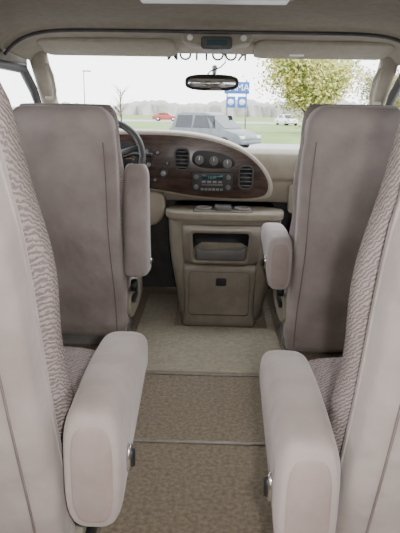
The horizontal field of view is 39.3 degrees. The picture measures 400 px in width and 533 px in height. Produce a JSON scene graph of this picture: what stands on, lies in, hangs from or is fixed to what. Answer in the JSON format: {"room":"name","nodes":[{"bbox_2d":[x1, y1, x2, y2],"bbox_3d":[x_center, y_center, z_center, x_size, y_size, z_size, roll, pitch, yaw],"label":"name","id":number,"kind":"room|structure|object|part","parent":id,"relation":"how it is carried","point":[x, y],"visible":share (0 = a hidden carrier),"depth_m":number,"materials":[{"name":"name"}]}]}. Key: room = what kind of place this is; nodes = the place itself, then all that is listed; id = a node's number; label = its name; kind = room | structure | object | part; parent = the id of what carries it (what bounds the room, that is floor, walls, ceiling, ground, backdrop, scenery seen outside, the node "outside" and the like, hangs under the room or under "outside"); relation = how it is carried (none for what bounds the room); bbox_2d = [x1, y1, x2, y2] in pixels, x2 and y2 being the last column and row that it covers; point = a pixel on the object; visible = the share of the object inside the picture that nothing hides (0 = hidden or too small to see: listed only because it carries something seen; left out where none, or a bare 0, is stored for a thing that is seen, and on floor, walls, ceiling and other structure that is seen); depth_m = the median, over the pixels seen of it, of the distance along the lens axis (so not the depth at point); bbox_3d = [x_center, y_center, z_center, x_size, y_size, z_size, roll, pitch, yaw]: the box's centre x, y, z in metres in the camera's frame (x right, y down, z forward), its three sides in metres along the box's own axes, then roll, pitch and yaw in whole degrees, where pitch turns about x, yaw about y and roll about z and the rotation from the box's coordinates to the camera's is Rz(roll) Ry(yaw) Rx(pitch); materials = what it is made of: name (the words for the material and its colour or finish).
{"room":"vehicle interior","nodes":[
{"label":"vehicle interior","id":0,"kind":"room"},
{"bbox_2d":[0,49,26,65],"bbox_3d":[-0.974,0.045,1.246,0.050,1.610,4.920,1,16,1],"label":"wall","id":1,"kind":"structure","parent":0,"point":[12,57],"depth_m":2.66,"materials":[{"name":"plastic"}]},
{"bbox_2d":[0,60,41,102],"bbox_3d":[-0.888,-0.773,2.852,0.048,0.492,1.045,1,16,1],"label":"trim","id":2,"kind":"structure","parent":1,"relation":"attached to","point":[21,68],"depth_m":2.81,"materials":[{"name":"black plastic"}]},
{"bbox_2d":[29,51,58,102],"bbox_3d":[-0.845,-0.904,3.184,0.100,0.638,0.688,0,16,-3],"label":"trim","id":3,"kind":"structure","parent":1,"relation":"attached to","point":[41,75],"depth_m":2.92,"materials":[{"name":"beige plastic"}]},
{"bbox_2d":[43,62,56,99],"bbox_3d":[-0.797,-0.980,2.949,0.077,0.198,0.186,0,16,-4],"label":"handle","id":4,"kind":"object","parent":1,"relation":"attached to","point":[51,75],"visible":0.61,"depth_m":2.92,"materials":[{"name":"beige plastic"}]},
{"bbox_2d":[36,37,175,56],"bbox_3d":[-0.445,-1.059,2.706,0.650,0.064,0.222,1,16,1],"label":"sun visor","id":5,"kind":"object","parent":1,"relation":"attached to","point":[73,46],"visible":0.97,"depth_m":2.66,"materials":[{"name":"beige fabric"}]},
{"bbox_2d":[3,28,399,54],"bbox_3d":[0.054,-0.991,2.502,1.892,0.120,0.016,1,16,1],"label":"trim","id":6,"kind":"structure","parent":1,"relation":"attached to","point":[22,38],"depth_m":2.48,"materials":[{"name":"grey plastic"}]},
{"bbox_2d":[5,28,399,66],"bbox_3d":[0.059,-1.050,2.659,1.892,0.146,0.358,1,16,1],"label":"trim","id":7,"kind":"structure","parent":1,"relation":"attached to","point":[27,48],"depth_m":2.57,"materials":[{"name":"beige plastic"}]},
{"bbox_2d":[185,54,238,90],"bbox_3d":[0.061,-0.979,2.826,0.268,0.180,0.136,1,16,1],"label":"rearview mirror","id":8,"kind":"object","parent":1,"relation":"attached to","point":[204,82],"visible":1,"depth_m":2.78,"materials":[{"name":"black plastic"}]},
{"bbox_3d":[0.059,-0.914,2.780,0.236,0.052,0.002,1,11,1],"label":"glass","id":9,"kind":"part","parent":8,"relation":"part of","materials":[{"name":"mirror"}]},
{"bbox_3d":[0.069,-0.975,2.845,0.027,0.097,0.102,3,16,8],"label":"stem","id":10,"kind":"part","parent":8,"relation":"part of","materials":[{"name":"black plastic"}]},
{"bbox_2d":[180,34,252,50],"bbox_3d":[0.078,-1.048,2.596,0.330,0.092,0.214,1,16,1],"label":"console","id":11,"kind":"object","parent":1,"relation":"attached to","point":[205,42],"visible":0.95,"depth_m":2.51,"materials":[{"name":"grey plastic"}]},
{"bbox_2d":[187,34,192,40],"bbox_3d":[-0.044,-1.029,2.514,0.028,0.028,0.010,1,16,1],"label":"light","id":12,"kind":"object","parent":11,"relation":"attached to","point":[189,36],"depth_m":2.51,"materials":[{"name":"white plastic"}]},
{"bbox_2d":[240,35,246,41],"bbox_3d":[0.195,-1.023,2.509,0.028,0.028,0.010,1,16,1],"label":"light","id":13,"kind":"object","parent":11,"relation":"attached to","point":[243,38],"depth_m":2.51,"materials":[{"name":"white plastic"}]},
{"bbox_2d":[253,40,394,59],"bbox_3d":[0.585,-1.035,2.683,0.650,0.064,0.222,1,16,1],"label":"sun visor","id":14,"kind":"object","parent":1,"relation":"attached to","point":[269,49],"visible":0.94,"depth_m":2.64,"materials":[{"name":"beige fabric"}]},
{"bbox_2d":[0,0,399,51],"bbox_3d":[-0.001,-0.488,0.580,1.924,0.161,3.979,1,16,1],"label":"ceiling","id":15,"kind":"structure","parent":0,"point":[18,18],"depth_m":2.24,"materials":[{"name":"fabric"}]},
{"bbox_2d":[140,0,293,4],"bbox_3d":[0.044,-0.845,1.742,0.520,0.038,0.150,1,16,1],"label":"recessed light","id":16,"kind":"object","parent":15,"relation":"in","point":[238,2],"visible":1,"depth_m":1.76,"materials":[{"name":"white plastic"}]},
{"bbox_2d":[63,287,342,532],"bbox_3d":[-0.012,0.820,1.433,1.900,0.050,4.920,1,16,1],"label":"floor","id":17,"kind":"structure","parent":0,"point":[170,487],"depth_m":1.93,"materials":[{"name":"carpet"}]},
{"bbox_2d":[0,82,147,532],"bbox_3d":[-0.489,0.222,1.178,0.740,1.223,0.847,1,16,1],"label":"seat","id":18,"kind":"object","parent":17,"relation":"on","point":[68,415],"visible":1,"depth_m":1.00,"materials":[{"name":"fabric"}]},
{"bbox_2d":[0,82,73,447],"bbox_3d":[-0.490,0.050,0.958,0.480,0.774,0.326,1,16,1],"label":"backrest cushion","id":19,"kind":"object","parent":18,"relation":"on","point":[37,394],"depth_m":0.90,"materials":[{"name":"fabric"}]},
{"bbox_3d":[-0.494,0.214,0.933,0.474,0.988,0.378,1,16,1],"label":"backrest","id":20,"kind":"part","parent":18,"relation":"part of","materials":[{"name":"grey fabric"}]},
{"bbox_2d":[64,346,95,395],"bbox_3d":[-0.487,0.338,1.391,0.475,0.136,0.500,1,16,1],"label":"seat cushion","id":21,"kind":"object","parent":18,"relation":"on","point":[77,359],"depth_m":1.48,"materials":[{"name":"fabric"}]},
{"bbox_3d":[-0.236,0.572,1.239,0.016,0.038,0.135,1,16,1],"label":"recline lever","id":22,"kind":"part","parent":18,"relation":"part of","materials":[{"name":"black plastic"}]},
{"bbox_3d":[-0.196,0.380,1.017,0.085,0.204,0.009,1,14,1],"label":"panel","id":23,"kind":"part","parent":18,"relation":"part of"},
{"bbox_3d":[-0.190,0.315,1.226,0.116,0.250,0.440,1,14,1],"label":"armrest","id":24,"kind":"part","parent":18,"relation":"part of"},
{"bbox_2d":[13,103,153,345],"bbox_3d":[-0.570,-0.182,2.720,0.704,1.168,0.736,1,16,1],"label":"seat","id":25,"kind":"object","parent":17,"relation":"on","point":[95,211],"visible":0.69,"depth_m":2.45,"materials":[{"name":"fabric"}]},
{"bbox_2d":[19,103,123,251],"bbox_3d":[-0.570,-0.356,2.524,0.472,0.726,0.237,1,16,1],"label":"backrest cushion","id":26,"kind":"object","parent":25,"relation":"on","point":[99,234],"depth_m":2.45,"materials":[{"name":"fabric"}]},
{"bbox_3d":[-0.572,0.061,2.905,0.459,0.200,0.470,1,16,1],"label":"seat","id":27,"kind":"part","parent":25,"relation":"part of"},
{"bbox_3d":[-0.321,0.146,2.758,0.016,0.038,0.135,1,16,1],"label":"recline lever","id":28,"kind":"part","parent":25,"relation":"part of","materials":[{"name":"black plastic"}]},
{"bbox_3d":[-0.317,0.091,2.704,0.030,0.060,0.060,1,16,1],"label":"recline knob","id":29,"kind":"part","parent":25,"relation":"part of","materials":[{"name":"black plastic"}]},
{"bbox_3d":[-0.289,-0.221,2.626,0.116,0.510,0.251,1,10,1],"label":"armrest","id":30,"kind":"part","parent":25,"relation":"part of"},
{"bbox_2d":[133,438,265,445],"bbox_3d":[0.005,0.630,2.008,1.880,0.007,0.018,1,16,1],"label":"trim","id":31,"kind":"structure","parent":17,"relation":"attached to","point":[135,439],"depth_m":2.00,"materials":[{"name":"metal"}]},
{"bbox_2d":[145,371,258,376],"bbox_3d":[0.020,0.486,2.524,1.880,0.007,0.018,1,16,1],"label":"trim","id":32,"kind":"structure","parent":17,"relation":"attached to","point":[146,372],"depth_m":2.52,"materials":[{"name":"metal"}]},
{"bbox_2d":[136,294,280,374],"bbox_3d":[0.035,0.335,3.058,0.750,0.012,1.088,1,16,1],"label":"floor mat","id":33,"kind":"object","parent":17,"relation":"on","point":[171,348],"visible":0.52,"depth_m":2.84,"materials":[{"name":"carpet"}]},
{"bbox_2d":[166,200,283,327],"bbox_3d":[0.136,-0.066,3.312,0.660,0.650,0.698,1,16,1],"label":"console","id":34,"kind":"object","parent":17,"relation":"on","point":[217,255],"visible":0.96,"depth_m":3.02,"materials":[{"name":"beige plastic"}]},
{"bbox_3d":[0.107,0.142,3.131,0.410,0.345,0.230,1,16,1],"label":"door","id":35,"kind":"part","parent":34,"relation":"part of","materials":[{"name":"beige plastic"}]},
{"bbox_3d":[0.118,-0.136,3.116,0.444,0.210,0.240,1,16,1],"label":"panel","id":36,"kind":"part","parent":34,"relation":"part of","materials":[{"name":"beige plastic"}]},
{"bbox_2d":[166,204,283,221],"bbox_3d":[0.137,-0.313,3.128,0.660,0.075,0.280,1,16,1],"label":"tray","id":37,"kind":"object","parent":34,"relation":"on","point":[217,212],"depth_m":3.02,"materials":[{"name":"beige plastic"}]},
{"bbox_2d":[259,121,399,532],"bbox_3d":[0.493,0.250,1.137,0.740,1.223,0.847,1,16,1],"label":"seat","id":38,"kind":"object","parent":17,"relation":"on","point":[332,424],"visible":1,"depth_m":0.95,"materials":[{"name":"fabric"}]},
{"bbox_3d":[0.191,0.353,1.169,0.116,0.250,0.440,1,14,1],"label":"armrest","id":39,"kind":"part","parent":38,"relation":"part of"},
{"bbox_3d":[0.185,0.418,0.960,0.085,0.204,0.009,1,14,1],"label":"panel","id":40,"kind":"part","parent":38,"relation":"part of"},
{"bbox_2d":[308,357,341,413],"bbox_3d":[0.495,0.366,1.350,0.475,0.136,0.500,1,16,1],"label":"seat cushion","id":41,"kind":"object","parent":38,"relation":"on","point":[325,370],"depth_m":1.44,"materials":[{"name":"fabric"}]},
{"bbox_2d":[328,121,399,456],"bbox_3d":[0.492,0.079,0.917,0.480,0.774,0.326,1,16,1],"label":"backrest cushion","id":42,"kind":"object","parent":38,"relation":"on","point":[364,412],"depth_m":0.88,"materials":[{"name":"fabric"}]},
{"bbox_3d":[0.487,0.243,0.892,0.474,0.988,0.378,1,16,1],"label":"backrest","id":43,"kind":"part","parent":38,"relation":"part of","materials":[{"name":"grey fabric"}]},
{"bbox_2d":[261,104,399,353],"bbox_3d":[0.631,-0.157,2.678,0.678,1.183,0.723,1,16,1],"label":"seat","id":44,"kind":"object","parent":17,"relation":"on","point":[344,152],"visible":0.77,"depth_m":2.40,"materials":[{"name":"fabric"}]},
{"bbox_3d":[0.360,-0.068,2.687,0.116,0.250,0.440,1,14,1],"label":"armrest","id":45,"kind":"part","parent":44,"relation":"part of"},
{"bbox_3d":[0.385,0.168,2.723,0.016,0.038,0.135,1,16,1],"label":"recline lever","id":46,"kind":"part","parent":44,"relation":"part of","materials":[{"name":"black plastic"}]},
{"bbox_3d":[0.381,0.113,2.669,0.030,0.060,0.060,1,16,1],"label":"recline knob","id":47,"kind":"part","parent":44,"relation":"part of","materials":[{"name":"black plastic"}]},
{"bbox_3d":[0.354,-0.003,2.478,0.085,0.204,0.009,1,14,1],"label":"panel","id":48,"kind":"part","parent":44,"relation":"part of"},
{"bbox_2d":[289,104,396,248],"bbox_3d":[0.631,-0.334,2.484,0.438,0.737,0.230,1,16,1],"label":"backrest cushion","id":49,"kind":"object","parent":44,"relation":"on","point":[300,237],"depth_m":2.42,"materials":[{"name":"fabric"}]},
{"bbox_2d":[142,200,291,289],"bbox_3d":[0.064,-0.293,3.655,1.900,0.900,0.040,1,16,1],"label":"wall","id":50,"kind":"structure","parent":0,"point":[161,273],"depth_m":3.70,"materials":[{"name":"grey plastic"}]},
{"bbox_2d":[119,129,298,224],"bbox_3d":[0.061,-0.522,3.290,1.860,0.539,0.501,1,16,1],"label":"dashboard","id":51,"kind":"object","parent":50,"relation":"attached to","point":[184,165],"visible":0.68,"depth_m":3.06,"materials":[{"name":"beige plastic"}]},
{"bbox_2d":[118,120,152,163],"bbox_3d":[-0.491,-0.562,2.904,0.420,0.401,0.264,7,17,22],"label":"steering wheel","id":52,"kind":"object","parent":51,"relation":"attached to","point":[127,152],"visible":0.13,"depth_m":2.90,"materials":[{"name":"grey plastic"}]},
{"bbox_3d":[-0.351,-0.577,2.965,0.216,0.054,0.037,6,16,16],"label":"gear lever","id":53,"kind":"part","parent":52,"relation":"part of","materials":[{"name":"black plastic"}]},
{"bbox_2d":[145,161,152,167],"bbox_3d":[-0.279,-0.555,3.048,0.040,0.040,0.022,1,16,1],"label":"switch","id":54,"kind":"object","parent":51,"relation":"attached to","point":[149,164],"depth_m":3.04,"materials":[{"name":"grey plastic"}]},
{"bbox_3d":[-0.499,-0.353,3.240,0.611,0.220,0.200,1,16,1],"label":"knee panel","id":55,"kind":"part","parent":51,"relation":"part of","materials":[{"name":"beige plastic"}]},
{"bbox_2d":[159,169,167,177],"bbox_3d":[-0.200,-0.510,3.058,0.048,0.048,0.022,1,16,1],"label":"switch","id":56,"kind":"object","parent":51,"relation":"attached to","point":[163,173],"depth_m":3.05,"materials":[{"name":"grey plastic"}]},
{"bbox_2d":[174,148,189,170],"bbox_3d":[-0.098,-0.581,3.043,0.085,0.125,0.014,1,16,1],"label":"air vent","id":57,"kind":"object","parent":51,"relation":"attached to","point":[181,155],"depth_m":3.04,"materials":[{"name":"grey plastic"}]},
{"bbox_3d":[-0.214,-0.549,3.066,1.180,0.336,0.012,1,16,1],"label":"woodgrain panel","id":58,"kind":"part","parent":51,"relation":"part of","materials":[{"name":"brown wood"}]},
{"bbox_2d":[119,129,272,201],"bbox_3d":[-0.214,-0.582,3.185,1.245,0.377,0.245,1,16,1],"label":"hood","id":59,"kind":"object","parent":51,"relation":"attached to","point":[251,170],"depth_m":3.06,"materials":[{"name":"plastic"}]},
{"bbox_2d":[238,165,253,189],"bbox_3d":[0.250,-0.486,3.059,0.085,0.135,0.014,1,16,1],"label":"air vent","id":60,"kind":"object","parent":51,"relation":"attached to","point":[245,172],"depth_m":3.06,"materials":[{"name":"grey plastic"}]},
{"bbox_3d":[0.067,-0.897,3.180,1.860,0.560,0.610,1,16,1],"label":"window","id":61,"kind":"structure","parent":50,"relation":"in","visible":0},
{"bbox_2d":[167,53,245,60],"bbox_3d":[0.035,-1.086,2.869,0.405,0.059,0.002,1,16,1],"label":"windshield lettering","id":62,"kind":"object","parent":61,"relation":"attached to","point":[242,55],"visible":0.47,"depth_m":2.87,"materials":[{"name":"paint"}]},
{"bbox_3d":[0.975,0.092,1.202,0.050,1.610,4.920,1,16,1],"label":"wall","id":63,"kind":"structure","parent":0,"visible":0},
{"bbox_2d":[369,67,383,104],"bbox_3d":[0.923,-0.939,2.910,0.077,0.198,0.186,3,16,7],"label":"handle","id":64,"kind":"object","parent":63,"relation":"attached to","point":[374,81],"visible":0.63,"depth_m":2.89,"materials":[{"name":"beige plastic"}]},
{"bbox_2d":[368,57,397,104],"bbox_3d":[0.979,-0.861,3.143,0.100,0.638,0.688,2,16,5],"label":"trim","id":65,"kind":"structure","parent":63,"relation":"attached to","point":[386,77],"depth_m":2.87,"materials":[{"name":"beige plastic"}]},
{"bbox_2d":[386,74,399,105],"bbox_3d":[1.001,-0.728,2.810,0.048,0.492,1.045,1,16,1],"label":"trim","id":66,"kind":"structure","parent":63,"relation":"attached to","point":[395,90],"depth_m":2.87,"materials":[{"name":"black plastic"}]},
{"label":"outside","id":67,"kind":"structure","parent":0,"visible":0},
{"bbox_2d":[117,115,302,143],"bbox_3d":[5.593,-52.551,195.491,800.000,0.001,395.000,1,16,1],"label":"ground","id":68,"kind":"structure","parent":67,"point":[270,133],"depth_m":63.91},
{"bbox_2d":[82,70,90,103],"bbox_3d":[-14.501,-21.853,72.218,1.000,6.500,0.240,1,16,1],"label":"street lamp","id":69,"kind":"object","parent":68,"relation":"on","point":[82,70],"visible":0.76,"depth_m":71.57,"materials":[{"name":"grey metal"}]},
{"bbox_2d":[110,85,133,128],"bbox_3d":[-7.548,-15.438,53.992,2.474,4.388,2.367,1,16,1],"label":"tree","id":70,"kind":"object","parent":68,"relation":"on","point":[120,96],"visible":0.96,"depth_m":53.89,"materials":[{"name":"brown plant"}]},
{"bbox_2d":[12,99,365,117],"bbox_3d":[5.468,-54.012,188.338,340.000,6.657,15.998,1,16,1],"label":"woods","id":71,"kind":"object","parent":68,"relation":"on","point":[254,108],"visible":0.31,"depth_m":183.98,"materials":[{"name":"plant"}]},
{"bbox_2d":[224,80,249,128],"bbox_3d":[2.861,-12.529,44.192,1.960,4.200,0.249,1,16,1],"label":"sign","id":72,"kind":"object","parent":68,"relation":"on","point":[243,87],"visible":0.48,"depth_m":43.90,"materials":[{"name":"blue plastic"}]},
{"bbox_3d":[2.419,-12.951,44.092,0.720,0.850,0.200,1,16,1],"label":"sign panel","id":73,"kind":"part","parent":72,"relation":"part of","materials":[{"name":"blue metal"}]},
{"bbox_3d":[2.887,-13.975,43.793,1.960,0.900,0.240,1,16,1],"label":"sign panel","id":74,"kind":"part","parent":72,"relation":"part of","materials":[{"name":"blue metal"}]},
{"bbox_3d":[3.318,-12.929,44.072,0.720,0.850,0.200,1,16,1],"label":"sign panel","id":75,"kind":"part","parent":72,"relation":"part of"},
{"bbox_3d":[3.611,-12.513,44.180,0.116,4.200,0.116,1,16,1],"label":"post","id":76,"kind":"part","parent":72,"relation":"part of","materials":[{"name":"grey plastic"}]},
{"bbox_2d":[274,114,299,125],"bbox_3d":[12.248,-20.686,79.009,1.840,1.500,4.460,-4,16,-18],"label":"car","id":77,"kind":"object","parent":68,"relation":"on","point":[282,119],"visible":0.87,"depth_m":78.26,"materials":[{"name":"white paint"}]},
{"bbox_2d":[242,59,370,128],"bbox_3d":[9.223,-16.740,49.361,10.747,10.177,9.674,16,21,42],"label":"tree","id":78,"kind":"object","parent":68,"relation":"on","point":[307,82],"visible":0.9,"depth_m":47.75,"materials":[{"name":"green plant"}]},
{"bbox_2d":[349,60,399,107],"bbox_3d":[23.654,-22.171,71.633,9.140,8.926,9.327,1,16,1],"label":"tree","id":79,"kind":"object","parent":68,"relation":"on","point":[368,80],"visible":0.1,"depth_m":71.68,"materials":[{"name":"green plant"}]},
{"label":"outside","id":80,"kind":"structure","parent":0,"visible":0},
{"bbox_2d":[248,144,299,148],"bbox_3d":[0.208,-0.735,9.655,240.000,0.070,49.000,1,16,1],"label":"parking lot","id":81,"kind":"structure","parent":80,"point":[277,146],"depth_m":30.85,"materials":[{"name":"grey asphalt"}]},
{"bbox_2d":[169,112,260,147],"bbox_3d":[0.728,-6.707,27.689,4.360,1.750,1.940,12,19,35],"label":"minivan","id":82,"kind":"object","parent":81,"relation":"on","point":[216,124],"visible":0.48,"depth_m":27.02,"materials":[{"name":"grey paint"}]},
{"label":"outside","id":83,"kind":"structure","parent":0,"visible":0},
{"bbox_2d":[118,119,301,124],"bbox_3d":[2.622,-23.981,92.938,500.000,0.030,16.000,1,16,1],"label":"road","id":84,"kind":"structure","parent":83,"point":[124,120],"depth_m":91.34,"materials":[{"name":"grey asphalt"}]},
{"bbox_2d":[152,112,175,120],"bbox_3d":[-5.559,-24.594,91.966,4.460,1.400,1.840,1,16,1],"label":"car","id":85,"kind":"object","parent":84,"relation":"on","point":[162,115],"visible":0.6,"depth_m":91.16,"materials":[{"name":"red paint"}]}
]}

